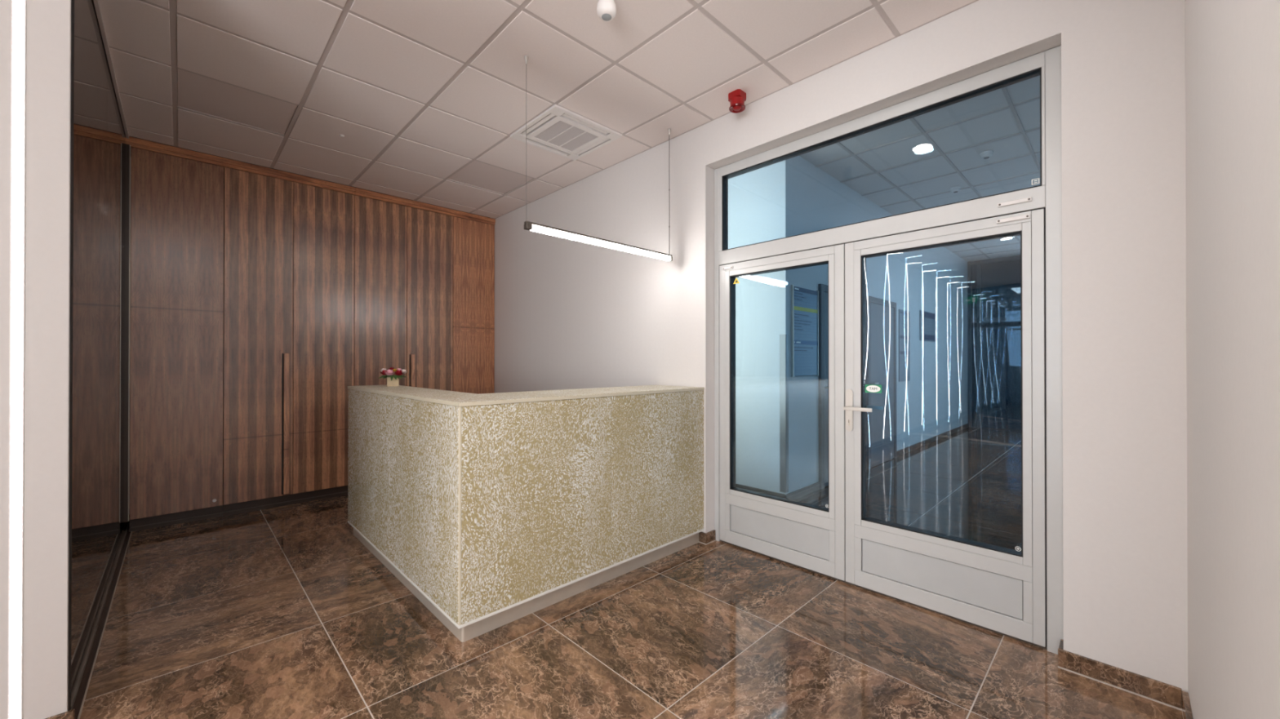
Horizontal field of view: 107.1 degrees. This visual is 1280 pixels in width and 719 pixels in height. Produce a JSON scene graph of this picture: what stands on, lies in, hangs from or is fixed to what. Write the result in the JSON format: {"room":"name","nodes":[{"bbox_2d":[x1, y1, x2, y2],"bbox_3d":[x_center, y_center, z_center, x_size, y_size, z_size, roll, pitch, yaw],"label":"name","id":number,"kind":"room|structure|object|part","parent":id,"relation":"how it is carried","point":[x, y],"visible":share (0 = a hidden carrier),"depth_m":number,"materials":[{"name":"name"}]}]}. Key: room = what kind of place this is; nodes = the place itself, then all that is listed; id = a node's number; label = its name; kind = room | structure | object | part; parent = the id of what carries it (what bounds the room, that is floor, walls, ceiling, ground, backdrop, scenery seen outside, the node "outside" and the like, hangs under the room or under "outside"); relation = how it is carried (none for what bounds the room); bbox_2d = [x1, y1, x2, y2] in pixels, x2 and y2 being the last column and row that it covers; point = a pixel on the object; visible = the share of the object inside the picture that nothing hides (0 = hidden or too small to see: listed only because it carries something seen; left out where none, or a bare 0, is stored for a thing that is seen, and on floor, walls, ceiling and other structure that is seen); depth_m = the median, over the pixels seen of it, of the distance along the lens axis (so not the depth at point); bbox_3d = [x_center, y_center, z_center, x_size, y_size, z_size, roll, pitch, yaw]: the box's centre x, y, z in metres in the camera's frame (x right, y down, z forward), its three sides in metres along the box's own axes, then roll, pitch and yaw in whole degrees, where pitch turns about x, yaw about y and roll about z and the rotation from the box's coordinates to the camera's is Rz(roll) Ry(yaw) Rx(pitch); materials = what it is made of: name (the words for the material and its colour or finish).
{"room":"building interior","nodes":[
{"label":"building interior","id":0,"kind":"room"},
{"bbox_2d":[0,0,71,718],"bbox_3d":[-6.652,-0.231,-2.826,12.922,3.040,0.056,0,0,-44],"label":"wall","id":1,"kind":"structure","parent":0,"point":[48,22],"depth_m":1.62,"materials":[{"name":"grey paint"}]},
{"bbox_2d":[8,0,26,718],"bbox_3d":[-2.004,-0.236,1.501,0.029,2.914,0.226,0,0,-44],"label":"light strip","id":2,"kind":"object","parent":1,"relation":"attached to","point":[18,7],"visible":1,"depth_m":1.58,"materials":[{"name":"white"}]},
{"bbox_2d":[45,709,74,718],"bbox_3d":[-6.622,1.251,-2.853,12.938,0.076,0.016,0,0,-44],"label":"baseboard","id":3,"kind":"structure","parent":1,"relation":"attached to","point":[69,714],"depth_m":1.64,"materials":[{"name":"brown tile"}]},
{"bbox_2d":[128,156,131,514],"bbox_3d":[-4.426,-0.204,3.996,6.630,3.040,0.100,0,0,-44],"label":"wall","id":4,"kind":"structure","parent":0,"point":[131,157],"depth_m":4.02,"materials":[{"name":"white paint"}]},
{"bbox_2d":[98,0,977,218],"bbox_3d":[-1.392,-1.764,0.885,6.630,0.144,8.800,0,0,-44],"label":"ceiling","id":5,"kind":"structure","parent":0,"point":[427,98],"depth_m":2.80,"materials":[{"name":"grey"}]},
{"bbox_3d":[-2.902,-1.702,2.518,0.575,0.021,0.024,0,0,-44],"label":"cross rail","id":6,"kind":"part","parent":5,"relation":"part of","materials":[{"name":"white metal"}]},
{"bbox_3d":[-3.321,-1.700,2.947,0.575,0.021,0.024,0,0,-44],"label":"cross rail","id":7,"kind":"part","parent":5,"relation":"part of","materials":[{"name":"white metal"}]},
{"bbox_3d":[-3.739,-1.698,3.377,0.575,0.021,0.024,0,0,-44],"label":"cross rail","id":8,"kind":"part","parent":5,"relation":"part of","materials":[{"name":"white metal"}]},
{"bbox_3d":[-2.484,-1.703,2.088,0.575,0.021,0.024,0,0,-44],"label":"cross rail","id":9,"kind":"part","parent":5,"relation":"part of","materials":[{"name":"white metal"}]},
{"bbox_3d":[-0.871,-1.708,0.861,0.024,0.021,8.040,0,0,-44],"label":"rail","id":10,"kind":"part","parent":5,"relation":"part of","materials":[{"name":"white metal"}]},
{"bbox_3d":[-3.309,-1.696,3.796,0.575,0.021,0.024,0,0,-44],"label":"cross rail","id":11,"kind":"part","parent":5,"relation":"part of","materials":[{"name":"white metal"}]},
{"bbox_3d":[-2.891,-1.698,3.366,0.575,0.021,0.024,0,0,-44],"label":"cross rail","id":12,"kind":"part","parent":5,"relation":"part of","materials":[{"name":"white metal"}]},
{"bbox_3d":[-2.472,-1.700,2.936,0.575,0.021,0.024,0,0,-44],"label":"cross rail","id":13,"kind":"part","parent":5,"relation":"part of","materials":[{"name":"white metal"}]},
{"bbox_3d":[-2.054,-1.702,2.506,0.575,0.021,0.024,0,0,-44],"label":"cross rail","id":14,"kind":"part","parent":5,"relation":"part of","materials":[{"name":"white metal"}]},
{"bbox_3d":[-0.441,-1.706,1.280,0.024,0.021,8.040,0,0,-44],"label":"rail","id":15,"kind":"part","parent":5,"relation":"part of","materials":[{"name":"white metal"}]},
{"bbox_3d":[-2.879,-1.695,4.214,0.575,0.021,0.024,0,0,-44],"label":"cross rail","id":16,"kind":"part","parent":5,"relation":"part of","materials":[{"name":"white metal"}]},
{"bbox_3d":[-2.461,-1.696,3.784,0.575,0.021,0.024,0,0,-44],"label":"cross rail","id":17,"kind":"part","parent":5,"relation":"part of","materials":[{"name":"white metal"}]},
{"bbox_3d":[-1.635,-1.703,2.076,0.575,0.021,0.024,0,0,-44],"label":"cross rail","id":18,"kind":"part","parent":5,"relation":"part of","materials":[{"name":"white metal"}]},
{"bbox_3d":[-2.042,-1.698,3.354,0.575,0.021,0.024,0,0,-44],"label":"cross rail","id":19,"kind":"part","parent":5,"relation":"part of","materials":[{"name":"white metal"}]},
{"bbox_3d":[-1.624,-1.700,2.925,0.575,0.021,0.024,0,0,-44],"label":"cross rail","id":20,"kind":"part","parent":5,"relation":"part of","materials":[{"name":"white metal"}]},
{"bbox_3d":[-2.449,-1.693,4.633,0.575,0.021,0.024,0,0,-44],"label":"cross rail","id":21,"kind":"part","parent":5,"relation":"part of","materials":[{"name":"white metal"}]},
{"bbox_3d":[-1.205,-1.702,2.495,0.575,0.021,0.024,0,0,-44],"label":"cross rail","id":22,"kind":"part","parent":5,"relation":"part of","materials":[{"name":"white metal"}]},
{"bbox_3d":[-2.031,-1.695,4.203,0.575,0.021,0.024,0,0,-44],"label":"cross rail","id":23,"kind":"part","parent":5,"relation":"part of","materials":[{"name":"white metal"}]},
{"bbox_3d":[-1.612,-1.697,3.773,0.575,0.021,0.024,0,0,-44],"label":"cross rail","id":24,"kind":"part","parent":5,"relation":"part of","materials":[{"name":"white metal"}]},
{"bbox_3d":[-0.011,-1.705,1.698,0.024,0.021,8.040,0,0,-44],"label":"rail","id":25,"kind":"part","parent":5,"relation":"part of","materials":[{"name":"white metal"}]},
{"bbox_3d":[-2.019,-1.692,5.051,0.575,0.021,0.024,0,0,-44],"label":"cross rail","id":26,"kind":"part","parent":5,"relation":"part of","materials":[{"name":"white metal"}]},
{"bbox_3d":[-1.194,-1.698,3.343,0.575,0.021,0.024,0,0,-44],"label":"cross rail","id":27,"kind":"part","parent":5,"relation":"part of","materials":[{"name":"white metal"}]},
{"bbox_3d":[-1.601,-1.693,4.622,0.575,0.021,0.024,0,0,-44],"label":"cross rail","id":28,"kind":"part","parent":5,"relation":"part of","materials":[{"name":"white metal"}]},
{"bbox_3d":[-1.182,-1.695,4.191,0.575,0.021,0.024,0,0,-44],"label":"cross rail","id":29,"kind":"part","parent":5,"relation":"part of","materials":[{"name":"white metal"}]},
{"bbox_3d":[-0.775,-1.700,2.913,0.575,0.021,0.024,0,0,-44],"label":"cross rail","id":30,"kind":"part","parent":5,"relation":"part of","materials":[{"name":"white metal"}]},
{"bbox_3d":[-0.787,-1.703,2.065,0.575,0.021,0.024,0,0,-44],"label":"cross rail","id":31,"kind":"part","parent":5,"relation":"part of","materials":[{"name":"white metal"}]},
{"bbox_2d":[524,55,528,149],"bbox_3d":[-0.641,-1.423,2.624,0.020,0.520,0.034,0,0,-44],"label":"cable","id":32,"kind":"object","parent":5,"relation":"hanging from","point":[526,57],"depth_m":2.63,"materials":[{"name":"grey metal"}]},
{"bbox_3d":[-0.853,-1.694,4.512,0.293,0.021,0.024,0,0,-44],"label":"cross rail","id":33,"kind":"part","parent":5,"relation":"part of","materials":[{"name":"white metal"}]},
{"bbox_3d":[0.418,-1.703,2.117,0.024,0.021,8.040,0,0,-44],"label":"rail","id":34,"kind":"part","parent":5,"relation":"part of","materials":[{"name":"white metal"}]},
{"bbox_2d":[510,104,622,160],"bbox_3d":[-0.555,-1.692,3.547,0.598,0.048,0.598,0,0,-44],"label":"air conditioner","id":35,"kind":"object","parent":5,"relation":"attached to","point":[557,127],"visible":0.99,"depth_m":3.51,"materials":[{"name":"white plastic"}]},
{"bbox_2d":[534,120,597,151],"bbox_3d":[-0.555,-1.675,3.546,0.344,0.003,0.344,0,0,-44],"label":"grille","id":36,"kind":"object","parent":35,"relation":"attached to","point":[565,135],"depth_m":3.54,"materials":[{"name":"grey plastic"}]},
{"bbox_3d":[-0.555,-1.679,3.547,0.437,0.020,0.437,0,0,-44],"label":"grille frame","id":37,"kind":"part","parent":35,"relation":"part of","materials":[{"name":"white plastic"}]},
{"bbox_3d":[-0.357,-1.702,2.483,0.575,0.021,0.024,0,0,-44],"label":"cross rail","id":38,"kind":"part","parent":5,"relation":"part of","materials":[{"name":"white metal"}]},
{"bbox_3d":[-0.435,-1.695,4.082,0.293,0.021,0.024,0,0,-44],"label":"cross rail","id":39,"kind":"part","parent":5,"relation":"part of","materials":[{"name":"white metal"}]},
{"bbox_3d":[-0.345,-1.698,3.332,0.575,0.021,0.024,0,0,-44],"label":"cross rail","id":40,"kind":"part","parent":5,"relation":"part of","materials":[{"name":"white metal"}]},
{"bbox_2d":[524,182,672,261],"bbox_3d":[-0.212,-0.843,3.039,1.216,0.257,0.034,0,0,-44],"label":"pendant light","id":41,"kind":"object","parent":5,"relation":"hanging from","point":[545,229],"depth_m":2.93,"materials":[{"name":"grey metal"}]},
{"bbox_2d":[529,224,671,261],"bbox_3d":[-0.198,-0.739,3.053,1.153,0.030,0.030,0,0,-44],"label":"diffuser","id":42,"kind":"object","parent":41,"relation":"attached to","point":[542,228],"depth_m":2.96,"materials":[{"name":"white plastic"}]},
{"bbox_2d":[596,0,616,21],"bbox_3d":[-0.156,-1.644,2.213,0.092,0.094,0.092,0,0,-44],"label":"detector","id":43,"kind":"object","parent":5,"relation":"attached to","point":[606,9],"visible":1,"depth_m":2.19,"materials":[{"name":"white plastic"}]},
{"bbox_3d":[-0.016,-1.697,3.652,0.293,0.021,0.024,0,0,-44],"label":"cross rail","id":44,"kind":"part","parent":5,"relation":"part of","materials":[{"name":"white metal"}]},
{"bbox_3d":[0.073,-1.700,2.902,0.575,0.021,0.024,0,0,-44],"label":"cross rail","id":45,"kind":"part","parent":5,"relation":"part of","materials":[{"name":"white metal"}]},
{"bbox_3d":[0.849,-1.702,2.535,0.024,0.021,8.040,0,0,-44],"label":"rail","id":46,"kind":"part","parent":5,"relation":"part of","materials":[{"name":"white metal"}]},
{"bbox_3d":[0.062,-1.703,2.053,0.575,0.021,0.024,0,0,-44],"label":"cross rail","id":47,"kind":"part","parent":5,"relation":"part of","materials":[{"name":"white metal"}]},
{"bbox_3d":[0.402,-1.699,3.222,0.293,0.021,0.024,0,0,-44],"label":"cross rail","id":48,"kind":"part","parent":5,"relation":"part of","materials":[{"name":"white metal"}]},
{"bbox_3d":[0.492,-1.702,2.472,0.575,0.021,0.024,0,0,-44],"label":"cross rail","id":49,"kind":"part","parent":5,"relation":"part of","materials":[{"name":"white metal"}]},
{"bbox_2d":[728,88,746,112],"bbox_3d":[0.617,-1.636,3.000,0.104,0.104,0.104,0,0,-44],"label":"fire alarm","id":50,"kind":"object","parent":5,"relation":"attached to","point":[736,98],"visible":1,"depth_m":2.97,"materials":[{"name":"red plastic"}]},
{"bbox_3d":[0.821,-1.700,2.792,0.293,0.021,0.024,0,0,-44],"label":"cross rail","id":51,"kind":"part","parent":5,"relation":"part of","materials":[{"name":"white metal"}]},
{"bbox_3d":[0.910,-1.703,2.042,0.575,0.021,0.024,0,0,-44],"label":"cross rail","id":52,"kind":"part","parent":5,"relation":"part of","materials":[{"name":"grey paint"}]},
{"bbox_3d":[1.239,-1.702,2.362,0.293,0.021,0.024,0,0,-44],"label":"cross rail","id":53,"kind":"part","parent":5,"relation":"part of","materials":[{"name":"white metal"}]},
{"bbox_2d":[71,426,1182,718],"bbox_3d":[1.753,1.366,3.933,15.407,0.100,8.800,0,0,-44],"label":"floor","id":54,"kind":"structure","parent":0,"point":[282,612],"depth_m":2.20,"materials":[{"name":"tile"}]},
{"bbox_2d":[67,0,132,718],"bbox_3d":[-2.962,-0.189,2.624,0.071,3.000,2.708,0,0,-44],"label":"glass","id":55,"kind":"object","parent":54,"relation":"on","point":[100,154],"visible":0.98,"depth_m":2.29,"materials":[{"name":"clear glass"}]},
{"bbox_3d":[-2.532,-0.199,2.172,0.010,2.955,1.353,0,0,-44],"label":"pane","id":56,"kind":"part","parent":55,"relation":"part of","materials":[{"name":"clear glass"}]},
{"bbox_3d":[-3.429,-0.195,3.094,0.010,2.955,1.213,0,0,-44],"label":"pane","id":57,"kind":"part","parent":55,"relation":"part of","materials":[{"name":"clear glass"}]},
{"bbox_2d":[129,146,223,532],"bbox_3d":[-3.877,-0.182,3.978,0.531,2.995,0.652,0,0,-44],"label":"wood wall panel","id":58,"kind":"object","parent":54,"relation":"on","point":[176,366],"visible":1,"depth_m":3.74,"materials":[{"name":"brown laminate"}]},
{"bbox_3d":[-3.687,1.282,3.777,0.531,0.006,0.005,0,0,-44],"label":"plinth trim","id":59,"kind":"part","parent":58,"relation":"part of","materials":[{"name":"black wood"}]},
{"bbox_2d":[222,167,354,516],"bbox_3d":[-3.342,-0.180,4.495,0.955,2.995,0.656,0,0,-44],"label":"tall cabinet","id":60,"kind":"object","parent":54,"relation":"on","point":[289,246],"visible":0.9,"depth_m":4.23,"materials":[{"name":"brown laminate"}]},
{"bbox_2d":[125,136,355,195],"bbox_3d":[-3.329,-1.644,4.085,1.518,0.068,0.036,0,0,-44],"label":"trim","id":61,"kind":"structure","parent":60,"relation":"attached to","point":[137,143],"depth_m":3.98,"materials":[{"name":"brown wood"}]},
{"bbox_3d":[-3.306,-0.196,4.110,0.467,2.819,0.021,0,0,-44],"label":"door","id":62,"kind":"part","parent":60,"relation":"part of","materials":[{"name":"brown wood"}]},
{"bbox_3d":[-3.154,1.284,4.296,0.955,0.006,0.005,0,0,-44],"label":"plinth trim","id":63,"kind":"part","parent":60,"relation":"part of","materials":[{"name":"black wood"}]},
{"bbox_3d":[-3.159,0.573,4.224,0.040,1.257,0.016,0,0,-44],"label":"handle","id":64,"kind":"part","parent":60,"relation":"part of","materials":[{"name":"brown wood"}]},
{"bbox_3d":[-2.963,-0.195,4.444,0.481,2.819,0.021,0,0,-44],"label":"door","id":65,"kind":"part","parent":60,"relation":"part of","materials":[{"name":"brown wood"}]},
{"bbox_2d":[354,195,453,391],"bbox_3d":[-2.653,-0.177,5.167,0.968,2.995,0.656,0,0,-44],"label":"tall cabinet","id":66,"kind":"object","parent":54,"relation":"on","point":[403,255],"visible":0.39,"depth_m":4.92,"materials":[{"name":"brown laminate"}]},
{"bbox_3d":[-2.616,-0.194,4.781,0.479,2.819,0.021,0,0,-44],"label":"door","id":67,"kind":"part","parent":66,"relation":"part of","materials":[{"name":"brown wood"}]},
{"bbox_3d":[-2.389,0.576,4.973,0.040,1.257,0.016,0,0,-44],"label":"handle","id":68,"kind":"part","parent":66,"relation":"part of","materials":[{"name":"brown wood"}]},
{"bbox_2d":[354,187,495,225],"bbox_3d":[-2.258,-1.640,5.127,1.469,0.068,0.036,0,0,-44],"label":"trim","id":69,"kind":"structure","parent":66,"relation":"attached to","point":[358,192],"depth_m":5.04,"materials":[{"name":"brown wood"}]},
{"bbox_3d":[-2.269,-0.192,5.119,0.482,2.819,0.021,0,0,-44],"label":"door","id":70,"kind":"part","parent":66,"relation":"part of","materials":[{"name":"brown wood"}]},
{"bbox_2d":[453,216,494,394],"bbox_3d":[-2.131,-0.175,5.685,0.500,2.995,0.640,0,0,-44],"label":"tall cabinet","id":71,"kind":"object","parent":54,"relation":"on","point":[473,242],"visible":0.38,"depth_m":5.45,"materials":[{"name":"brown laminate"}]},
{"bbox_2d":[347,385,704,642],"bbox_3d":[-0.871,0.757,3.467,1.784,1.114,1.982,0,0,-44],"label":"reception desk","id":72,"kind":"object","parent":54,"relation":"on","point":[494,511],"depth_m":2.58,"materials":[{"name":"beige stone"}]},
{"bbox_3d":[-1.847,0.714,3.211,0.020,0.990,0.972,0,0,-44],"label":"panel","id":73,"kind":"part","parent":72,"relation":"part of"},
{"bbox_2d":[378,367,407,386],"bbox_3d":[-1.862,0.130,3.560,0.199,0.140,0.201,0,0,1],"label":"flower pot","id":74,"kind":"object","parent":72,"relation":"on","point":[392,380],"visible":1,"depth_m":3.52,"materials":[{"name":"brown ceramic"}]},
{"bbox_3d":[-1.858,0.165,3.557,0.078,0.070,0.078,0,0,-28],"label":"pot","id":75,"kind":"part","parent":74,"relation":"part of","materials":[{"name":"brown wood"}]},
{"bbox_3d":[-1.163,0.711,2.509,0.020,0.990,0.986,0,0,-44],"label":"panel","id":76,"kind":"part","parent":72,"relation":"part of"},
{"bbox_2d":[348,385,701,403],"bbox_3d":[-0.870,0.205,3.469,1.783,0.011,1.981,0,0,-44],"label":"countertop","id":77,"kind":"structure","parent":72,"relation":"on","point":[443,395],"depth_m":2.78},
{"bbox_3d":[-0.496,0.711,2.467,0.895,0.990,0.020,0,0,-44],"label":"panel","id":78,"kind":"part","parent":72,"relation":"part of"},
{"bbox_3d":[0.138,0.714,3.084,0.871,0.990,0.020,0,0,-44],"label":"panel","id":79,"kind":"part","parent":72,"relation":"part of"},
{"bbox_2d":[492,0,1187,693],"bbox_3d":[0.078,-0.204,3.949,0.240,3.040,6.250,0,0,-44],"label":"wall","id":80,"kind":"structure","parent":0,"point":[570,314],"depth_m":1.98,"materials":[{"name":"white paint"}]},
{"bbox_2d":[698,529,715,545],"bbox_3d":[0.485,1.276,3.410,0.113,0.076,0.066,0,0,-44],"label":"baseboard","id":81,"kind":"structure","parent":80,"relation":"attached to","point":[707,538],"depth_m":3.38,"materials":[{"name":"brown stone"}]},
{"bbox_2d":[714,44,1063,654],"bbox_3d":[1.224,-0.039,2.784,0.081,2.700,1.898,0,0,-44],"label":"door frame","id":82,"kind":"structure","parent":80,"relation":"in","point":[1047,196],"depth_m":2.28,"materials":[{"name":"silver metal"}]},
{"bbox_2d":[719,244,844,581],"bbox_3d":[0.904,0.310,3.109,0.077,1.976,0.893,0,0,-44],"label":"door","id":83,"kind":"structure","parent":82,"relation":"attached to","point":[806,535],"depth_m":3.01,"materials":[{"name":"silver metal"}]},
{"bbox_3d":[0.643,1.119,3.379,0.062,0.187,0.036,0,0,-44],"label":"kick frame","id":84,"kind":"part","parent":83,"relation":"part of","materials":[{"name":"silver metal"}]},
{"bbox_3d":[0.905,-0.654,3.117,0.062,0.048,0.786,0,0,-44],"label":"rail","id":85,"kind":"part","parent":83,"relation":"part of","materials":[{"name":"silver metal"}]},
{"bbox_3d":[0.904,1.118,3.108,0.043,0.181,0.709,0,0,-44],"label":"kick panel","id":86,"kind":"part","parent":83,"relation":"part of","materials":[{"name":"silver metal"}]},
{"bbox_3d":[0.905,1.255,3.110,0.062,0.086,0.786,0,0,-44],"label":"rail","id":87,"kind":"part","parent":83,"relation":"part of","materials":[{"name":"silver metal"}]},
{"bbox_3d":[0.905,0.988,3.111,0.062,0.072,0.786,0,0,-44],"label":"rail","id":88,"kind":"part","parent":83,"relation":"part of","materials":[{"name":"silver metal"}]},
{"bbox_3d":[1.167,1.117,2.841,0.062,0.187,0.034,0,0,-44],"label":"kick frame","id":89,"kind":"part","parent":83,"relation":"part of","materials":[{"name":"silver metal"}]},
{"bbox_2d":[843,208,1045,647],"bbox_3d":[1.528,0.308,2.465,0.182,1.976,0.891,0,0,-44],"label":"door","id":90,"kind":"structure","parent":82,"relation":"attached to","point":[1000,589],"depth_m":2.36,"materials":[{"name":"silver metal"}]},
{"bbox_3d":[1.215,0.294,2.744,0.009,0.246,0.041,0,0,-44],"label":"handle plate","id":91,"kind":"part","parent":90,"relation":"part of","materials":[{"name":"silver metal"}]},
{"bbox_3d":[1.238,0.281,2.673,0.056,0.022,0.158,0,0,-44],"label":"lever","id":92,"kind":"part","parent":90,"relation":"part of","materials":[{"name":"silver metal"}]},
{"bbox_3d":[1.272,1.117,2.734,0.062,0.187,0.038,0,0,-44],"label":"kick frame","id":93,"kind":"part","parent":90,"relation":"part of","materials":[{"name":"silver metal"}]},
{"bbox_3d":[1.332,0.281,2.765,0.045,0.022,0.158,0,0,-44],"label":"outside lever","id":94,"kind":"part","parent":90,"relation":"part of","materials":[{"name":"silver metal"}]},
{"bbox_3d":[1.536,-0.656,2.469,0.062,0.048,0.794,0,0,-44],"label":"rail","id":95,"kind":"part","parent":90,"relation":"part of","materials":[{"name":"silver metal"}]},
{"bbox_3d":[1.535,1.116,2.459,0.043,0.181,0.717,0,0,-44],"label":"kick panel","id":96,"kind":"part","parent":90,"relation":"part of","materials":[{"name":"silver metal"}]},
{"bbox_3d":[1.536,1.253,2.462,0.062,0.086,0.794,0,0,-44],"label":"rail","id":97,"kind":"part","parent":90,"relation":"part of","materials":[{"name":"silver metal"}]},
{"bbox_3d":[1.536,0.986,2.463,0.062,0.072,0.794,0,0,-44],"label":"rail","id":98,"kind":"part","parent":90,"relation":"part of","materials":[{"name":"silver metal"}]},
{"bbox_3d":[1.801,1.115,2.190,0.062,0.187,0.034,0,0,-44],"label":"kick frame","id":99,"kind":"part","parent":90,"relation":"part of","materials":[{"name":"silver metal"}]},
{"bbox_2d":[1057,639,1182,711],"bbox_3d":[1.934,1.270,1.921,0.113,0.076,0.346,0,0,-44],"label":"baseboard","id":100,"kind":"structure","parent":80,"relation":"attached to","point":[1165,694],"depth_m":1.87,"materials":[{"name":"brown tile"}]},
{"bbox_2d":[728,155,968,494],"bbox_3d":[3.012,-0.319,7.946,7.400,3.300,2.815,0,0,-44],"label":"wall","id":101,"kind":"structure","parent":0,"point":[793,196],"depth_m":4.73,"materials":[{"name":"white paint"}]},
{"bbox_2d":[779,334,788,493],"bbox_3d":[1.337,0.497,4.389,0.048,1.460,0.063,0,0,-44],"label":"guard","id":102,"kind":"object","parent":101,"relation":"attached to","point":[784,339],"visible":1,"depth_m":4.37,"materials":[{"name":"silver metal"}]},
{"bbox_2d":[791,284,818,377],"bbox_3d":[1.608,-0.267,4.599,0.520,0.861,0.022,0,0,-44],"label":"board","id":103,"kind":"object","parent":101,"relation":"attached to","point":[804,302],"visible":1,"depth_m":4.58,"materials":[{"name":"blue"}]},
{"bbox_2d":[817,284,828,489],"bbox_3d":[2.198,0.275,5.139,0.990,2.090,0.070,0,0,-44],"label":"door","id":104,"kind":"structure","parent":101,"relation":"in","point":[822,288],"depth_m":4.83,"materials":[{"name":"grey"}]},
{"bbox_3d":[2.181,0.307,5.156,0.846,2.010,0.019,0,0,-44],"label":"panel","id":105,"kind":"part","parent":104,"relation":"part of","materials":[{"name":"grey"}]},
{"bbox_2d":[735,423,968,500],"bbox_3d":[2.940,1.294,7.860,7.215,0.075,2.830,0,0,-44],"label":"baseboard","id":106,"kind":"structure","parent":101,"relation":"attached to","point":[797,494],"depth_m":4.72,"materials":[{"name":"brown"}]},
{"bbox_2d":[866,295,897,469],"bbox_3d":[3.108,0.279,6.024,0.990,2.090,0.070,0,0,-44],"label":"door","id":107,"kind":"structure","parent":101,"relation":"in","point":[881,314],"depth_m":6.00,"materials":[{"name":"grey"}]},
{"bbox_3d":[3.091,0.311,6.042,0.846,2.010,0.019,0,0,-44],"label":"panel","id":108,"kind":"part","parent":107,"relation":"part of","materials":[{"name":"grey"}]},
{"bbox_2d":[898,309,910,382],"bbox_3d":[3.731,-0.194,6.670,0.450,1.000,0.015,0,0,-44],"label":"notice board","id":109,"kind":"object","parent":101,"relation":"attached to","point":[904,316],"visible":1,"depth_m":6.65,"materials":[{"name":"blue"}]},
{"bbox_2d":[919,310,935,342],"bbox_3d":[4.537,-0.520,7.456,0.800,0.460,0.015,0,0,-44],"label":"notice board","id":110,"kind":"object","parent":101,"relation":"attached to","point":[926,319],"visible":1,"depth_m":7.41,"materials":[{"name":"blue"}]},
{"bbox_2d":[967,255,1020,429],"bbox_3d":[7.684,-0.303,8.164,0.060,3.270,3.380,0,0,-44],"label":"door","id":111,"kind":"structure","parent":101,"relation":"in","point":[979,320],"depth_m":9.24,"materials":[{"name":"grey"}]},
{"bbox_2d":[798,75,1039,262],"bbox_3d":[3.809,-2.010,6.367,8.470,0.130,6.200,0,0,-44],"label":"ceiling","id":112,"kind":"structure","parent":0,"point":[912,164],"depth_m":4.58,"materials":[{"name":"grey"}]},
{"bbox_3d":[3.872,-1.955,6.302,8.470,0.018,0.024,0,0,-44],"label":"cross rail","id":113,"kind":"part","parent":112,"relation":"part of","materials":[{"name":"white metal"}]},
{"bbox_3d":[2.920,-1.966,3.617,0.024,0.020,3.500,0,0,-44],"label":"rail","id":114,"kind":"part","parent":112,"relation":"part of","materials":[{"name":"white metal"}]},
{"bbox_3d":[3.350,-1.964,4.036,0.024,0.020,3.500,0,0,-44],"label":"rail","id":115,"kind":"part","parent":112,"relation":"part of","materials":[{"name":"white metal"}]},
{"bbox_3d":[3.780,-1.962,4.454,0.024,0.020,3.500,0,0,-44],"label":"rail","id":116,"kind":"part","parent":112,"relation":"part of","materials":[{"name":"white metal"}]},
{"bbox_2d":[950,186,960,192],"bbox_3d":[3.580,-1.922,5.362,0.104,0.053,0.104,0,0,-44],"label":"smoke detector","id":117,"kind":"object","parent":112,"relation":"attached to","point":[953,189],"visible":1,"depth_m":5.33,"materials":[{"name":"white plastic"}]},
{"bbox_3d":[4.210,-1.961,4.873,0.024,0.020,3.500,0,0,-44],"label":"rail","id":118,"kind":"part","parent":112,"relation":"part of","materials":[{"name":"white metal"}]},
{"bbox_3d":[4.290,-1.957,5.872,8.470,0.018,0.024,0,0,-44],"label":"cross rail","id":119,"kind":"part","parent":112,"relation":"part of","materials":[{"name":"white metal"}]},
{"bbox_3d":[6.359,-1.952,6.965,0.024,0.020,3.500,0,0,-44],"label":"rail","id":120,"kind":"part","parent":112,"relation":"part of","materials":[{"name":"white metal"}]},
{"bbox_2d":[979,150,993,159],"bbox_3d":[3.271,-1.926,4.461,0.104,0.053,0.104,0,0,-44],"label":"smoke detector","id":121,"kind":"object","parent":112,"relation":"attached to","point":[985,154],"visible":1,"depth_m":4.43,"materials":[{"name":"white plastic"}]},
{"bbox_3d":[6.789,-1.951,7.384,0.024,0.020,3.500,0,0,-44],"label":"rail","id":122,"kind":"part","parent":112,"relation":"part of","materials":[{"name":"white metal"}]},
{"bbox_3d":[7.219,-1.949,7.802,0.024,0.020,3.500,0,0,-44],"label":"rail","id":123,"kind":"part","parent":112,"relation":"part of","materials":[{"name":"white metal"}]},
{"bbox_3d":[4.709,-1.958,5.442,8.470,0.018,0.024,0,0,-44],"label":"cross rail","id":124,"kind":"part","parent":112,"relation":"part of","materials":[{"name":"white metal"}]},
{"bbox_2d":[971,259,1021,430],"bbox_3d":[7.786,-0.317,8.418,0.100,3.300,3.800,0,0,-44],"label":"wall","id":125,"kind":"structure","parent":0,"point":[1001,341],"depth_m":9.18,"materials":[{"name":"grey"}]},
{"bbox_2d":[1185,0,1279,718],"bbox_3d":[1.363,-0.216,0.973,2.070,3.040,0.192,0,0,-44],"label":"wall","id":126,"kind":"structure","parent":0,"point":[1233,46],"depth_m":0.99,"materials":[{"name":"white paint"}]},
{"bbox_2d":[1182,691,1193,718],"bbox_3d":[1.284,1.266,1.036,2.053,0.076,0.016,0,0,-44],"label":"baseboard","id":127,"kind":"structure","parent":126,"relation":"attached to","point":[1187,713],"depth_m":1.69,"materials":[{"name":"brown tile"}]}
]}

